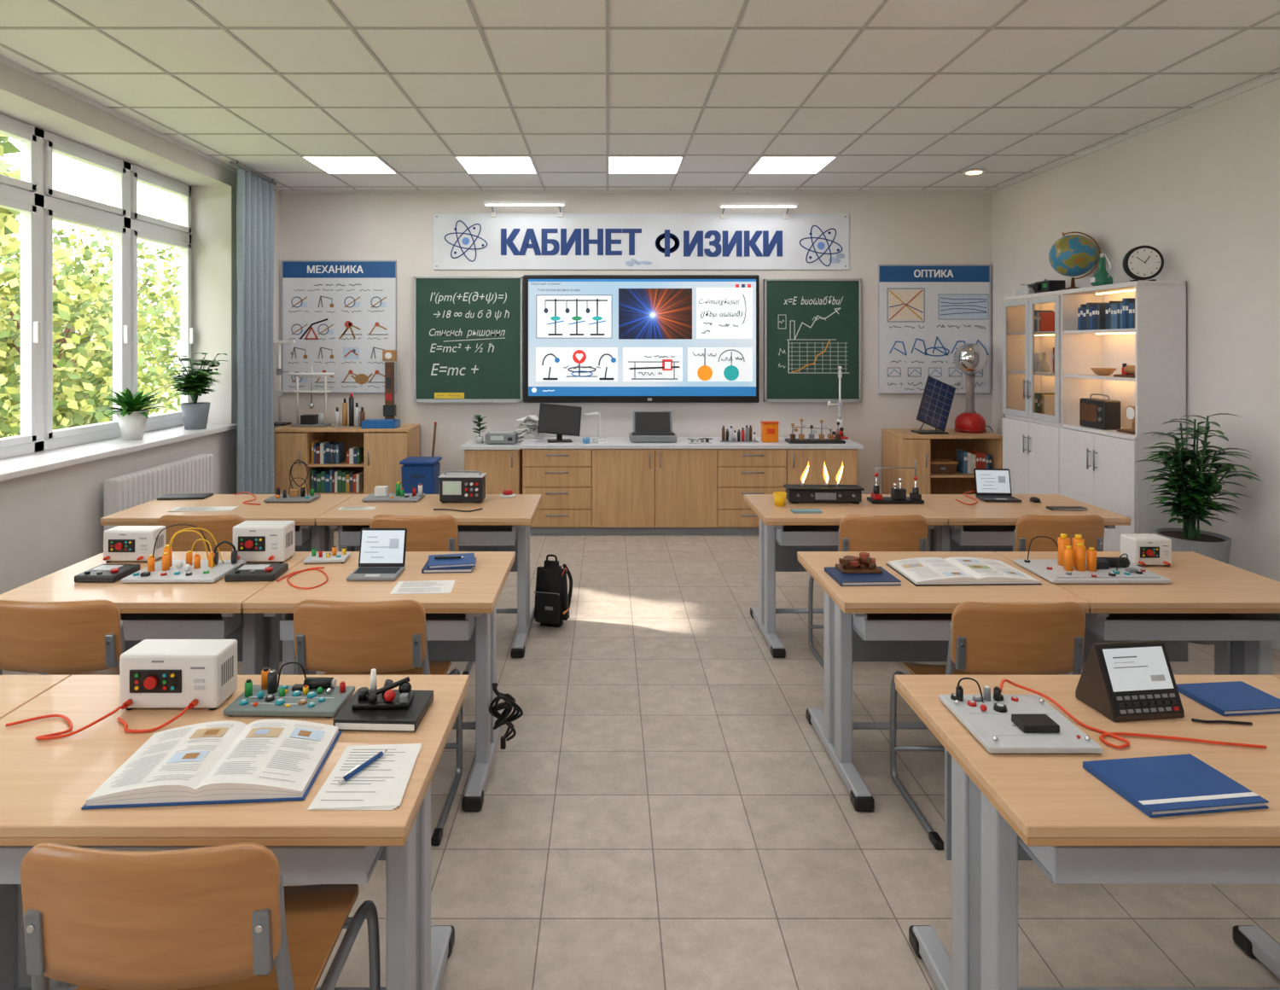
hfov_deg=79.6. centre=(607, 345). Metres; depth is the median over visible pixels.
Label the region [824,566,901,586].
notebook
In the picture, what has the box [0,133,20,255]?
shade tree
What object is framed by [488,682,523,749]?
cable bundle
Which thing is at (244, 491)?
cable
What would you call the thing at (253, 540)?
supplies
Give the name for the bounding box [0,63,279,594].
wall
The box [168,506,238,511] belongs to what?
paper sheet
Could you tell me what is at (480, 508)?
cable
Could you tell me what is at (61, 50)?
ceiling
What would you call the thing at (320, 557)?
board
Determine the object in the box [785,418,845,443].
laboratory equipment
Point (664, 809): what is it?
floor
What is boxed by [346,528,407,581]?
laptop
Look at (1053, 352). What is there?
books
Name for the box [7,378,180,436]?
ground
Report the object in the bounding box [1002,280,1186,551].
display cabinet
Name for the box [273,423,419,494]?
bookcase
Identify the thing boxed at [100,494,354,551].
school desk
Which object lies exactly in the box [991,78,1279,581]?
wall
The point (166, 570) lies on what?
board
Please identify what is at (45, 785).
school desk
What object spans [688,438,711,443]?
tray
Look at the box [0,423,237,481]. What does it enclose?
windowsill
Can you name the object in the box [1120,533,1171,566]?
supplies
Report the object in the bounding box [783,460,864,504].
burner
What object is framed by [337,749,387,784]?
ballpoint pen
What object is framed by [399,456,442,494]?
waste bin
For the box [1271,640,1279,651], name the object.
baseboard
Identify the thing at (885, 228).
wall
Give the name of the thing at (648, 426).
laptop
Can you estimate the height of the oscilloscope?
0.182 m
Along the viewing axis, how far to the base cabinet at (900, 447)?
7.00 m
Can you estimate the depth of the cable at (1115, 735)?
1.80 m
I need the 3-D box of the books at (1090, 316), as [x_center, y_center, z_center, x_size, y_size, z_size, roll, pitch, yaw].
[3.490,-0.209,5.463,0.141,0.195,0.246,0,0,0]
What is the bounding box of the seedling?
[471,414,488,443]
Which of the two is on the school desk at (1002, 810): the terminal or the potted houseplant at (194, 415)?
the terminal
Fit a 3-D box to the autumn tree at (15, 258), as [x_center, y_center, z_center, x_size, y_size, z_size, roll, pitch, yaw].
[-13.933,-0.149,15.989,5.363,5.478,5.543,0,0,0]
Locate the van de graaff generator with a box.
[953,343,993,433]
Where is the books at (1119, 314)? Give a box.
[1105,297,1134,329]
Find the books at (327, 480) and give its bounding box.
[311,467,363,492]
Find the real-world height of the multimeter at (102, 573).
0.040 m
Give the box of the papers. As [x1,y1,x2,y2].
[516,414,541,439]
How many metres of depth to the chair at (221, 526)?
3.75 m
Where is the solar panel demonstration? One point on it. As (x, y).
(937, 398)
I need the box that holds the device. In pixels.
[1117,405,1134,434]
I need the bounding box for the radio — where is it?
[1079,393,1120,430]
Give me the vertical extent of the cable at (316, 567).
0.006 m
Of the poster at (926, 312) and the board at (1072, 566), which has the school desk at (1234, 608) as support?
the board at (1072, 566)
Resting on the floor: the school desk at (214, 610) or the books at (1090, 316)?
the school desk at (214, 610)
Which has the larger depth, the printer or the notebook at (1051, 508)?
the printer
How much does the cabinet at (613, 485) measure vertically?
0.800 m
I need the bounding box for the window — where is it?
[0,113,193,459]
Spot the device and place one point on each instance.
(1130, 411)
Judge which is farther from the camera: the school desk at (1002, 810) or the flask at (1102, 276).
the flask at (1102, 276)
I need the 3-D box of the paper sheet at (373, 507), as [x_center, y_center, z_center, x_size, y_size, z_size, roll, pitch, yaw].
[-1.415,0.918,4.337,0.203,0.003,0.076,0,0,-3]
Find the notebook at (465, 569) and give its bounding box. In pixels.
[421,557,476,573]
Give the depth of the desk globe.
5.67 m
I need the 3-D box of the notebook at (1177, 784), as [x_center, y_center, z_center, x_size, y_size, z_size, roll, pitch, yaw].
[1.175,0.912,1.600,0.260,0.015,0.180,0,0,-7]
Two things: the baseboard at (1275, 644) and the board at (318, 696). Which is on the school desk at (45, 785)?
the board at (318, 696)
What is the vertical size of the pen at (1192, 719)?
0.007 m
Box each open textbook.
[81,719,341,808]
[885,556,1041,586]
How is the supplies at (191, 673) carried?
on the school desk at (45, 785)
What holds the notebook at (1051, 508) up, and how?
on the school desk at (982, 526)
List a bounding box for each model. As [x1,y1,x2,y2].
[382,349,396,418]
[835,552,882,573]
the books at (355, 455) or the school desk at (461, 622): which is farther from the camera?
the books at (355, 455)
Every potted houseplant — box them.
[92,386,171,440]
[161,352,228,430]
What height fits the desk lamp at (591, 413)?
0.260 m
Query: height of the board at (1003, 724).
0.074 m
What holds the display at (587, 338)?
attached to the wall at (885, 228)
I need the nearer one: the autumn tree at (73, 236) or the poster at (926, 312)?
the poster at (926, 312)
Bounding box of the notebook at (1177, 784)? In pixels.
[1082,753,1268,817]
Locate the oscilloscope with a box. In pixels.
[438,470,486,502]
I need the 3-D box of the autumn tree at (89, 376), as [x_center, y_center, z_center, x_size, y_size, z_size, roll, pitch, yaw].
[-8.965,0.337,12.268,3.682,4.434,3.763,0,0,4]
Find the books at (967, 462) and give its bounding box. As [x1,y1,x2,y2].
[956,449,991,473]
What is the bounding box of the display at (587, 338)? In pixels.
[523,274,759,402]
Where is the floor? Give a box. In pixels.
[2,527,1279,989]
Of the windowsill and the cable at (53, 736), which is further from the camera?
the windowsill
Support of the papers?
on the cabinet at (613, 485)
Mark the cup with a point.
(779, 497)
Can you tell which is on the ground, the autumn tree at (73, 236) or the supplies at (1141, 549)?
the autumn tree at (73, 236)
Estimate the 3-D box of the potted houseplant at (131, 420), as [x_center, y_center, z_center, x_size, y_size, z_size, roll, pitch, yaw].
[-3.285,0.466,5.316,0.436,0.368,0.442,0,0,22]
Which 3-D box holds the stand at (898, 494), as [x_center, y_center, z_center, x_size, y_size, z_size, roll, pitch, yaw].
[1.691,0.794,4.516,0.300,0.250,0.110,0,0,0]
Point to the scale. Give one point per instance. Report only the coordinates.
(1029, 290)
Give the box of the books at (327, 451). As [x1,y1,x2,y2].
[311,440,343,463]
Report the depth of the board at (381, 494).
4.59 m
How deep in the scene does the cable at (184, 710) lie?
1.84 m
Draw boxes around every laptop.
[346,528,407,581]
[629,410,676,442]
[973,468,1021,502]
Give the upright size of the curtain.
3.060 m
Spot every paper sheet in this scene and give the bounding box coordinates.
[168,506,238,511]
[307,743,422,809]
[337,506,376,510]
[389,580,455,593]
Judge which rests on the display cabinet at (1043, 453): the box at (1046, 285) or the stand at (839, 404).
the box at (1046, 285)
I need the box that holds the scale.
[1015,283,1034,295]
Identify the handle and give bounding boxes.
[431,421,436,456]
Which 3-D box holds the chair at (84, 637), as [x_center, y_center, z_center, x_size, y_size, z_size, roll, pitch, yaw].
[-1.820,1.250,2.735,0.510,0.840,0.514,0,0,0]
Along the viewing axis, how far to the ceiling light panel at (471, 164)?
6.27 m
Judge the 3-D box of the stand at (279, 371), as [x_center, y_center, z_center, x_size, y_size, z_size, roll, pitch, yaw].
[-3.045,0.347,7.200,0.220,0.795,0.160,0,0,0]
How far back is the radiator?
5.12 m
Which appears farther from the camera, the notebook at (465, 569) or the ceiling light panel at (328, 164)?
the ceiling light panel at (328, 164)
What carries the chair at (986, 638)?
on the floor
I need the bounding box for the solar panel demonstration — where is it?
[911,376,955,434]
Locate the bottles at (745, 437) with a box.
[719,424,758,442]
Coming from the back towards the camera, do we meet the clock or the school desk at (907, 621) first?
the clock
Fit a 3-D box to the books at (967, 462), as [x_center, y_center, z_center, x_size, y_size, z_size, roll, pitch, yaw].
[3.326,1.050,6.970,0.251,0.198,0.141,0,0,0]
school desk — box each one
[0,551,311,674]
[0,674,70,719]
[0,674,469,989]
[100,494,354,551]
[242,551,515,811]
[315,488,541,657]
[743,494,948,657]
[797,551,1089,811]
[894,674,1279,989]
[906,494,1131,552]
[994,551,1279,674]
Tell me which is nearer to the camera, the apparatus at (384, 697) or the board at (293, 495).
the apparatus at (384, 697)
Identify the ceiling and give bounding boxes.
[0,0,1279,189]
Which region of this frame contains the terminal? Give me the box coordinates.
[1075,640,1184,721]
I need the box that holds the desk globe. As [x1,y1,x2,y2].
[1048,231,1100,290]
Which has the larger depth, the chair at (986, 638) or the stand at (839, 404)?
the stand at (839, 404)
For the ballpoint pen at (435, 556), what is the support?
on the notebook at (468, 561)
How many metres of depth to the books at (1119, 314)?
5.12 m
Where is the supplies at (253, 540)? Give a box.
[232,520,295,563]
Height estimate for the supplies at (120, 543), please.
0.136 m
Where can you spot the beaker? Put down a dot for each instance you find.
(585, 439)
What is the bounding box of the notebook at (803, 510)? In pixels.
[790,508,822,512]
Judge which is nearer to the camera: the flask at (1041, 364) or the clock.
the clock
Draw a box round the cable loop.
[289,459,311,494]
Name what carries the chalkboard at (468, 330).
attached to the wall at (885, 228)
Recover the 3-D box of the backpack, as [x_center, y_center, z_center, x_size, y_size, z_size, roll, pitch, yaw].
[-0.333,1.460,4.609,0.205,0.420,0.234,0,0,14]
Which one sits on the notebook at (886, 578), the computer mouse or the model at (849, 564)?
the model at (849, 564)
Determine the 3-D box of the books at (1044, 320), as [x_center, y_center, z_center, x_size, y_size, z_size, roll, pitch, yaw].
[3.510,-0.198,6.191,0.141,0.173,0.183,0,0,0]
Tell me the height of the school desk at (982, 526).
0.750 m
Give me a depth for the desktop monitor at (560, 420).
6.93 m
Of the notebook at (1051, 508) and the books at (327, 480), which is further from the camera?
the books at (327, 480)
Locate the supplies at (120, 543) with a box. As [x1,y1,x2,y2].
[103,525,166,562]
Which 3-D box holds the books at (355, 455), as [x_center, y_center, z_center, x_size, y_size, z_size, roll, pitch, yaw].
[-2.304,1.001,7.020,0.113,0.137,0.141,0,0,0]
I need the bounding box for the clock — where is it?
[1122,245,1163,281]
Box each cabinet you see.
[459,440,522,494]
[518,436,863,534]
[881,428,1002,494]
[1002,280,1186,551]
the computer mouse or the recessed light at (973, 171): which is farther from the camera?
the recessed light at (973, 171)
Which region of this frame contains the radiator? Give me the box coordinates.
[103,453,213,531]
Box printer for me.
[484,430,517,444]
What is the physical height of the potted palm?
1.282 m
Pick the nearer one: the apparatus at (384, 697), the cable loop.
the apparatus at (384, 697)
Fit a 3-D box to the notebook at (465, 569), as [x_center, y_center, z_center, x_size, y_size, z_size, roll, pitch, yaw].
[-0.655,0.911,3.190,0.200,0.016,0.170,0,0,-3]
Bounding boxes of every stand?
[273,340,295,425]
[827,366,848,439]
[866,459,924,503]
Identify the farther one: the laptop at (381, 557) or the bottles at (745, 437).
the bottles at (745, 437)
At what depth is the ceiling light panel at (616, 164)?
6.27 m
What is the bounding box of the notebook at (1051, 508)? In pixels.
[1046,506,1087,510]
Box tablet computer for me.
[157,493,213,500]
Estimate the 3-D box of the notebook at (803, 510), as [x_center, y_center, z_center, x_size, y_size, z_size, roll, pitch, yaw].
[1.099,0.914,4.246,0.160,0.010,0.060,0,0,-3]
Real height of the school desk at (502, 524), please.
0.790 m
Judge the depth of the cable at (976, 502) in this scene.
4.55 m
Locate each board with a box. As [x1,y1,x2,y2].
[121,523,246,582]
[223,662,354,718]
[263,477,320,502]
[302,545,350,564]
[361,480,424,501]
[939,677,1103,753]
[1013,533,1172,583]
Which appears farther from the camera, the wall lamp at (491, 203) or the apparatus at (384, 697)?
the wall lamp at (491, 203)
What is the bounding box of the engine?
[1113,363,1134,378]
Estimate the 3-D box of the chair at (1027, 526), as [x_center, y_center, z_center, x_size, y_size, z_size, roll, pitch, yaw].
[2.230,1.250,3.995,0.510,0.840,0.514,0,0,0]
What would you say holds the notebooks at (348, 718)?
on the school desk at (45, 785)
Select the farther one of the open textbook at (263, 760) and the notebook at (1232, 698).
the notebook at (1232, 698)
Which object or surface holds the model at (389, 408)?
on the bookcase
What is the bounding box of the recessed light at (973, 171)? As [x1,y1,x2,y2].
[962,168,985,174]
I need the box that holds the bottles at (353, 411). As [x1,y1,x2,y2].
[330,392,365,426]
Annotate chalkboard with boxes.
[413,276,523,402]
[763,279,861,402]
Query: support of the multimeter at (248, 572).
on the school desk at (214, 610)
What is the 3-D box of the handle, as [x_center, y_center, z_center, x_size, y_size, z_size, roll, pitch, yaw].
[-1.680,1.193,7.182,0.160,0.954,0.124,0,0,0]
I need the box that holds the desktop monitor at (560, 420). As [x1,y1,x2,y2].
[537,402,581,442]
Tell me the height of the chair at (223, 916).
0.840 m
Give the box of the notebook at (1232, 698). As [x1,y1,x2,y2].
[1176,680,1279,715]
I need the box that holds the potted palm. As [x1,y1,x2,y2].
[1135,413,1262,644]
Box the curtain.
[229,160,276,494]
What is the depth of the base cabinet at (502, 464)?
6.91 m
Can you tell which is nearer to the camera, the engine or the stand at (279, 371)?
the engine
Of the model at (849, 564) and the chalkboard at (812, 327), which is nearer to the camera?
the model at (849, 564)
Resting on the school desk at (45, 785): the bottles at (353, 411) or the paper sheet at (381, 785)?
the paper sheet at (381, 785)
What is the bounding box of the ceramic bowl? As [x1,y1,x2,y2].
[1090,367,1116,375]
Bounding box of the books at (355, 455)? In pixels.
[346,446,363,463]
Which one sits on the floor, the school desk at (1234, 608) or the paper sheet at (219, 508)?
the school desk at (1234, 608)
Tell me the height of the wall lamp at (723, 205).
0.123 m
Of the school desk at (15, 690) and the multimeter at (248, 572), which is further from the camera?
the multimeter at (248, 572)
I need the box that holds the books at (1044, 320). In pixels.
[1034,310,1054,331]
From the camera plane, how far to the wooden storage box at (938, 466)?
6.87 m
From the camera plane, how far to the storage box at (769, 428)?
6.90 m
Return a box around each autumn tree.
[0,200,180,434]
[0,219,180,436]
[0,227,177,437]
[0,253,92,431]
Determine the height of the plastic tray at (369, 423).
0.070 m
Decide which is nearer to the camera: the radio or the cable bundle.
the cable bundle
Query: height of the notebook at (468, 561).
0.014 m
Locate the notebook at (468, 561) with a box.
[427,552,475,569]
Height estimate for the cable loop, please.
0.223 m
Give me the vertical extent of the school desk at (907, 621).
0.750 m
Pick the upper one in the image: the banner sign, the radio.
the banner sign
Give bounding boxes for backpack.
[533,553,572,627]
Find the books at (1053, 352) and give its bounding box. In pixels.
[1051,347,1054,372]
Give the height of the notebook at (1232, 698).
0.014 m
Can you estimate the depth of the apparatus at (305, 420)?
7.08 m
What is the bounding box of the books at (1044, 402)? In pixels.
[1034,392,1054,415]
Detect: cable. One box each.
[5,705,121,739]
[116,706,188,733]
[234,491,260,505]
[276,566,328,588]
[433,507,482,511]
[954,490,977,505]
[999,678,1266,748]
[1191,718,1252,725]
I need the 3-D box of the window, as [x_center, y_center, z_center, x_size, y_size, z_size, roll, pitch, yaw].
[-3.475,-0.340,4.690,0.110,1.980,3.440,0,0,0]
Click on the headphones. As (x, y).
(234, 556)
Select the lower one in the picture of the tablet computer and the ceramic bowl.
the tablet computer
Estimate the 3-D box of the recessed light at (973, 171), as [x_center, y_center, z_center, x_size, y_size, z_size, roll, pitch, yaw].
[3.120,-1.477,6.540,0.180,0.016,0.180,0,0,0]
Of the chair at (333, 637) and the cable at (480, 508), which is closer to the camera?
the chair at (333, 637)
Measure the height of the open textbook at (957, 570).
0.033 m
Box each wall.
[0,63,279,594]
[279,192,991,494]
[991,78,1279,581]
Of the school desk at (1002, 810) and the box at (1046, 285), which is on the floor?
the school desk at (1002, 810)
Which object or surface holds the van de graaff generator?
on the base cabinet at (900, 447)
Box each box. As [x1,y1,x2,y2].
[760,420,779,442]
[930,459,957,473]
[1032,279,1065,293]
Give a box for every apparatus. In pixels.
[287,366,334,426]
[351,668,414,709]
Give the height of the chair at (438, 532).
0.840 m
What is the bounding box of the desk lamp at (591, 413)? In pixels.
[584,412,605,441]
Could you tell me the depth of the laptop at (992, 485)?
4.65 m
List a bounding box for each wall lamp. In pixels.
[482,200,565,217]
[719,202,798,218]
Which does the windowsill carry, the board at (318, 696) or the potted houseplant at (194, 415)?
the potted houseplant at (194, 415)
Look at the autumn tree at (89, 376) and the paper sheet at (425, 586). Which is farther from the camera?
the autumn tree at (89, 376)
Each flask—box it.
[1034,352,1050,372]
[1090,244,1113,285]
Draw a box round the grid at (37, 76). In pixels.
[0,0,1279,192]
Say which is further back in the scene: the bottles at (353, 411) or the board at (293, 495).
the bottles at (353, 411)
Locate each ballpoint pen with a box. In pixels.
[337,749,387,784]
[434,555,465,558]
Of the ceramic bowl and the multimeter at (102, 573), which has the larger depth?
the ceramic bowl
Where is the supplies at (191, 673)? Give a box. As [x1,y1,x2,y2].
[119,639,237,709]
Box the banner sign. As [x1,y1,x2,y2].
[433,213,849,269]
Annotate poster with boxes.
[280,260,396,393]
[878,264,991,394]
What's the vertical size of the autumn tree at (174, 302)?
5.147 m
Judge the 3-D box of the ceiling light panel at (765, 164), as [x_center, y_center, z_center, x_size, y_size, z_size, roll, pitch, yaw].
[1.500,-1.482,6.300,0.606,0.014,0.606,0,0,0]
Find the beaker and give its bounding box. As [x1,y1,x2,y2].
[582,436,598,443]
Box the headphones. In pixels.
[213,541,238,564]
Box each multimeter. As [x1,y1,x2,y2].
[74,564,140,582]
[224,563,288,581]
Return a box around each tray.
[360,418,400,428]
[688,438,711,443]
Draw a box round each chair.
[0,599,125,675]
[20,842,380,989]
[157,514,244,551]
[293,599,462,845]
[369,514,473,674]
[808,514,927,669]
[889,601,1085,849]
[1012,514,1104,667]
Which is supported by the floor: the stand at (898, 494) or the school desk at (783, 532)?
the school desk at (783, 532)
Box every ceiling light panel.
[300,155,398,174]
[453,155,538,174]
[607,155,684,174]
[746,155,837,174]
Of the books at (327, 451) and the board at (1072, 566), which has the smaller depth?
the board at (1072, 566)
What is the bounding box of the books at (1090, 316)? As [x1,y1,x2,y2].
[1077,302,1105,330]
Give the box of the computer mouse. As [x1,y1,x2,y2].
[1029,496,1041,502]
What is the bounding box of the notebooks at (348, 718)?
[332,688,434,731]
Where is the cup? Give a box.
[773,491,786,506]
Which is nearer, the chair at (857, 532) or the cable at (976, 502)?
the chair at (857, 532)
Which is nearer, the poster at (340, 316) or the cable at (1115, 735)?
the cable at (1115, 735)

